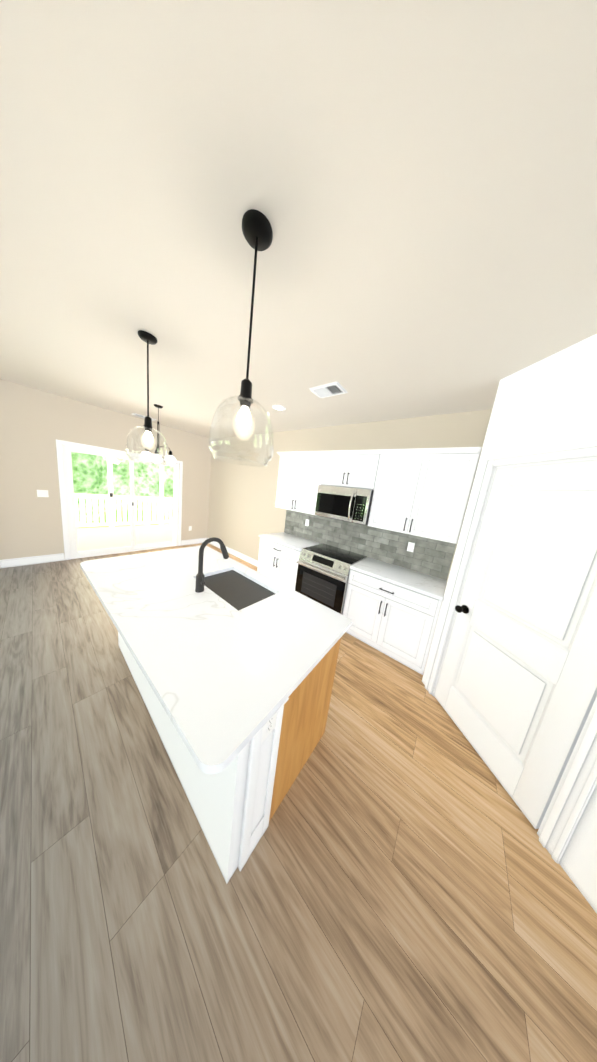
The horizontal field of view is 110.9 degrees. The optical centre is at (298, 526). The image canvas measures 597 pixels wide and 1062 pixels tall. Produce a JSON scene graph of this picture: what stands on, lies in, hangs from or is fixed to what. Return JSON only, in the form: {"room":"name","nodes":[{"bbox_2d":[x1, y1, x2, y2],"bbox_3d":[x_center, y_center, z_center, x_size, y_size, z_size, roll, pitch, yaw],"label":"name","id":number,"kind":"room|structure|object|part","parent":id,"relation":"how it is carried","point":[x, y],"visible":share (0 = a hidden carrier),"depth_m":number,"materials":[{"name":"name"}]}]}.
{"room":"kitchen","nodes":[
{"label":"kitchen","id":0,"kind":"room"},
{"bbox_2d":[0,379,211,559],"bbox_3d":[-4.802,-0.671,2.549,0.120,2.740,7.640,14,12,37],"label":"wall","id":1,"kind":"structure","parent":0,"point":[35,424],"depth_m":3.35,"materials":[{"name":"beige paint"}]},
{"bbox_2d":[0,553,64,567],"bbox_3d":[-4.374,0.565,3.393,0.018,0.134,0.678,14,12,37],"label":"baseboard","id":2,"kind":"structure","parent":1,"relation":"attached to","point":[14,562],"depth_m":3.37,"materials":[{"name":"white wood"}]},
{"bbox_2d":[37,490,48,496],"bbox_3d":[-4.143,-0.527,3.331,0.016,0.116,0.116,14,12,37],"label":"light switch","id":3,"kind":"object","parent":1,"relation":"attached to","point":[42,493],"visible":1,"depth_m":3.33,"materials":[{"name":"white plastic"}]},
{"bbox_2d":[56,439,182,559],"bbox_3d":[-3.472,-0.462,4.276,0.159,2.060,1.937,14,12,37],"label":"sliding glass door","id":4,"kind":"structure","parent":1,"relation":"in","point":[64,449],"depth_m":3.93,"materials":[{"name":"glass"}]},
{"bbox_2d":[181,538,206,545],"bbox_3d":[-2.748,0.408,5.437,0.018,0.134,0.666,14,12,37],"label":"baseboard","id":5,"kind":"structure","parent":1,"relation":"attached to","point":[192,541],"depth_m":5.40,"materials":[{"name":"white wood"}]},
{"bbox_2d":[0,543,596,1061],"bbox_3d":[-1.651,1.550,0.213,8.690,0.060,7.880,14,12,37],"label":"floor","id":6,"kind":"structure","parent":0,"point":[400,887],"depth_m":0.90,"materials":[{"name":"brown wood"}]},
{"bbox_2d":[118,632,340,882],"bbox_3d":[-0.719,0.923,1.705,1.942,0.878,0.835,14,12,37],"label":"kitchen island","id":7,"kind":"object","parent":6,"relation":"on","point":[235,803],"visible":0.19,"depth_m":1.01,"materials":[{"name":"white wood"}]},
{"bbox_2d":[80,545,351,773],"bbox_3d":[-0.731,0.482,1.546,2.010,0.032,1.076,14,12,37],"label":"island countertop","id":8,"kind":"structure","parent":7,"relation":"on","point":[224,678],"depth_m":1.07,"materials":[{"name":"white stone"}]},
{"bbox_2d":[195,537,228,592],"bbox_3d":[-0.630,0.277,1.541,0.091,0.394,0.254,14,12,37],"label":"gooseneck faucet","id":9,"kind":"object","parent":8,"relation":"on","point":[200,582],"visible":1,"depth_m":1.47,"materials":[{"name":"grey metal"}]},
{"bbox_2d":[204,570,274,610],"bbox_3d":[-0.538,0.673,1.702,0.693,0.345,0.429,14,12,37],"label":"undermount sink","id":10,"kind":"object","parent":8,"relation":"in","point":[236,590],"visible":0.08,"depth_m":1.66,"materials":[{"name":"grey metal"}]},
{"bbox_2d":[261,713,276,743],"bbox_3d":[-0.123,0.840,0.873,0.008,0.125,0.090,14,12,37],"label":"outlet","id":11,"kind":"object","parent":7,"relation":"attached to","point":[268,728],"visible":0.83,"depth_m":0.87,"materials":[{"name":"white plastic"}]},
{"bbox_2d":[257,538,300,590],"bbox_3d":[-0.189,0.681,3.471,0.871,0.878,0.622,14,12,37],"label":"base cabinet","id":12,"kind":"object","parent":6,"relation":"on","point":[277,562],"visible":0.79,"depth_m":3.21,"materials":[{"name":"white wood"}]},
{"bbox_2d":[259,532,321,550],"bbox_3d":[-0.135,0.232,3.404,0.885,0.032,0.597,14,12,37],"label":"countertop","id":13,"kind":"structure","parent":12,"relation":"on","point":[298,543],"depth_m":3.33,"materials":[{"name":"white stone"}]},
{"bbox_2d":[295,543,366,613],"bbox_3d":[0.425,0.825,2.953,0.749,0.921,0.669,14,12,37],"label":"range","id":14,"kind":"object","parent":6,"relation":"on","point":[323,572],"visible":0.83,"depth_m":2.71,"materials":[{"name":"grey metal"}]},
{"bbox_2d":[342,569,441,674],"bbox_3d":[1.095,1.010,2.475,0.926,0.878,0.622,14,12,37],"label":"base cabinet","id":15,"kind":"object","parent":6,"relation":"on","point":[395,622],"visible":0.94,"depth_m":2.21,"materials":[{"name":"white wood"}]},
{"bbox_2d":[350,557,446,599],"bbox_3d":[1.154,0.563,2.404,0.926,0.032,0.597,14,12,37],"label":"countertop","id":16,"kind":"structure","parent":15,"relation":"on","point":[427,585],"depth_m":2.31,"materials":[{"name":"white stone"}]},
{"bbox_2d":[0,0,596,438],"bbox_3d":[-1.317,-1.189,-0.263,8.690,0.060,7.880,14,12,37],"label":"ceiling","id":17,"kind":"structure","parent":0,"point":[414,182],"depth_m":0.74,"materials":[{"name":"beige paint"}]},
{"bbox_2d":[132,413,156,420],"bbox_3d":[-2.933,-2.073,3.912,0.160,0.013,0.360,14,12,37],"label":"ceiling vent","id":18,"kind":"object","parent":17,"relation":"in","point":[138,415],"visible":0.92,"depth_m":3.86,"materials":[{"name":"white metal"}]},
{"bbox_2d":[125,330,168,464],"bbox_3d":[-1.216,-0.997,1.662,0.298,0.944,0.298,14,12,37],"label":"pendant light","id":19,"kind":"object","parent":17,"relation":"hanging from","point":[147,338],"depth_m":1.66,"materials":[{"name":"clear glass"}]},
{"bbox_3d":[-1.251,-0.708,1.712,0.112,0.151,0.112,14,12,37],"label":"pendant light bulb","id":20,"kind":"part","parent":19,"relation":"part of","materials":[{"name":"white glass"}]},
{"bbox_2d":[141,404,175,464],"bbox_3d":[-2.237,-1.441,3.256,0.468,0.861,0.482,14,12,37],"label":"chandelier","id":21,"kind":"object","parent":17,"relation":"hanging from","point":[160,407],"depth_m":3.26,"materials":[{"name":"white glass"}]},
{"bbox_3d":[-2.316,-1.066,3.142,0.147,0.148,0.147,13,11,31],"label":"chandelier globe","id":22,"kind":"part","parent":21,"relation":"part of"},
{"bbox_3d":[-2.374,-1.125,3.440,0.147,0.148,0.147,13,11,31],"label":"chandelier globe","id":23,"kind":"part","parent":21,"relation":"part of"},
{"bbox_3d":[-2.085,-1.073,3.347,0.147,0.148,0.147,9,10,13],"label":"chandelier globe","id":24,"kind":"part","parent":21,"relation":"part of"},
{"bbox_2d":[208,209,273,466],"bbox_3d":[-0.222,-0.756,0.917,0.298,0.924,0.298,14,12,37],"label":"pendant light","id":25,"kind":"object","parent":17,"relation":"hanging from","point":[257,231],"depth_m":0.89,"materials":[{"name":"clear glass"}]},
{"bbox_3d":[-0.256,-0.477,0.965,0.112,0.151,0.112,14,12,37],"label":"pendant light bulb","id":26,"kind":"part","parent":25,"relation":"part of","materials":[{"name":"white glass"}]},
{"bbox_2d":[272,405,285,410],"bbox_3d":[-0.254,-1.532,2.667,0.180,0.008,0.180,14,12,37],"label":"recessed light","id":27,"kind":"object","parent":17,"relation":"in","point":[279,407],"visible":1,"depth_m":2.66,"materials":[{"name":"white"}]},
{"bbox_2d":[309,381,347,397],"bbox_3d":[0.301,-1.358,2.066,0.320,0.013,0.225,14,12,37],"label":"ceiling vent","id":28,"kind":"object","parent":17,"relation":"in","point":[329,389],"visible":1,"depth_m":2.05,"materials":[{"name":"white metal"}]},
{"bbox_2d":[207,409,491,591],"bbox_3d":[0.881,-0.064,3.042,8.570,2.740,0.120,14,12,37],"label":"wall","id":29,"kind":"structure","parent":0,"point":[244,513],"depth_m":3.99,"materials":[{"name":"beige paint"}]},
{"bbox_2d":[207,538,257,566],"bbox_3d":[-1.465,0.662,4.877,2.778,0.134,0.014,14,12,37],"label":"baseboard","id":30,"kind":"structure","parent":29,"relation":"attached to","point":[248,559],"depth_m":4.80,"materials":[{"name":"white wood"}]},
{"bbox_2d":[275,451,322,514],"bbox_3d":[0.083,-0.694,3.345,0.876,0.910,0.317,14,12,37],"label":"upper cabinet","id":31,"kind":"object","parent":29,"relation":"attached to","point":[299,471],"depth_m":3.20,"materials":[{"name":"white wood"}]},
{"bbox_2d":[319,449,378,489],"bbox_3d":[0.745,-0.755,2.814,0.756,0.453,0.317,14,12,37],"label":"upper cabinet","id":32,"kind":"object","parent":29,"relation":"attached to","point":[349,469],"depth_m":2.67,"materials":[{"name":"white wood"}]},
{"bbox_2d":[315,485,373,524],"bbox_3d":[0.645,-0.305,2.834,0.752,0.434,0.461,14,12,37],"label":"microwave","id":33,"kind":"object","parent":32,"relation":"attached to","point":[352,505],"visible":0.98,"depth_m":2.67,"materials":[{"name":"grey metal"}]},
{"bbox_2d":[284,510,455,579],"bbox_3d":[0.746,0.120,3.081,2.547,0.505,0.006,14,12,37],"label":"tile backsplash","id":34,"kind":"structure","parent":29,"relation":"attached to","point":[429,556],"depth_m":2.81,"materials":[{"name":"grey tile"}]},
{"bbox_2d":[407,542,414,551],"bbox_3d":[1.399,0.262,2.562,0.072,0.116,0.008,14,12,37],"label":"outlet","id":35,"kind":"object","parent":34,"relation":"attached to","point":[410,547],"visible":1,"depth_m":2.56,"materials":[{"name":"white plastic"}]},
{"bbox_2d":[367,447,481,543],"bbox_3d":[1.364,-0.365,2.351,0.906,0.910,0.317,14,12,37],"label":"upper cabinet","id":36,"kind":"object","parent":29,"relation":"attached to","point":[423,492],"depth_m":2.18,"materials":[{"name":"white wood"}]},
{"bbox_2d":[427,400,494,658],"bbox_3d":[1.623,0.205,2.018,0.112,2.740,0.590,14,12,37],"label":"wall","id":37,"kind":"structure","parent":0,"point":[464,515],"depth_m":2.09,"materials":[{"name":"beige paint"}]},
{"bbox_2d":[422,334,596,912],"bbox_3d":[1.546,0.377,0.975,0.115,2.740,1.750,6,10,-7],"label":"wall","id":38,"kind":"structure","parent":0,"point":[549,401],"depth_m":1.25,"materials":[{"name":"white paint"}]},
{"bbox_2d":[425,441,596,863],"bbox_3d":[1.463,0.600,1.351,0.132,2.156,0.962,6,10,-7],"label":"door frame","id":39,"kind":"structure","parent":38,"relation":"attached to","point":[572,800],"depth_m":1.11,"materials":[{"name":"white wood"}]},
{"bbox_2d":[434,460,596,828],"bbox_3d":[1.390,0.632,1.357,0.117,2.048,0.771,6,10,-7],"label":"pantry door","id":40,"kind":"structure","parent":38,"relation":"in","point":[515,695],"depth_m":1.27,"materials":[{"name":"white wood"}]},
{"bbox_3d":[1.339,0.675,1.700,0.112,0.066,0.106,6,10,-7],"label":"pantry door knob","id":41,"kind":"part","parent":40,"relation":"part of","materials":[{"name":"black metal"}]},
{"label":"outside","id":42,"kind":"structure","parent":0,"visible":0},
{"bbox_2d":[76,524,172,550],"bbox_3d":[-4.447,0.315,5.709,2.725,0.100,10.500,14,12,37],"label":"floor","id":43,"kind":"structure","parent":42,"point":[109,535],"depth_m":5.53,"materials":[{"name":"beige wood"}]},
{"bbox_2d":[74,457,172,527],"bbox_3d":[-5.169,-1.683,6.136,0.160,3.489,10.510,14,12,37],"label":"railing","id":44,"kind":"object","parent":43,"relation":"on","point":[111,501],"depth_m":6.16,"materials":[{"name":"beige wood"}]},
{"bbox_2d":[85,510,168,527],"bbox_3d":[-13.087,-0.862,10.891,17.250,0.100,60.000,14,12,37],"label":"ground","id":45,"kind":"structure","parent":42,"point":[127,518],"depth_m":10.81,"materials":[{"name":"green plant"}]},
{"bbox_2d":[71,452,173,527],"bbox_3d":[-8.822,-2.628,7.664,5.755,9.067,32.688,14,12,37],"label":"trees","id":46,"kind":"object","parent":45,"relation":"on","point":[155,477],"depth_m":8.14,"materials":[{"name":"green plant"}]},
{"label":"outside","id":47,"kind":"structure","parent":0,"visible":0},
{"bbox_2d":[115,500,142,509],"bbox_3d":[-12.695,-8.176,10.017,2.000,15.000,60.000,14,12,37],"label":"sky","id":48,"kind":"structure","parent":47,"point":[127,505],"depth_m":13.06,"materials":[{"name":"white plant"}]}
]}

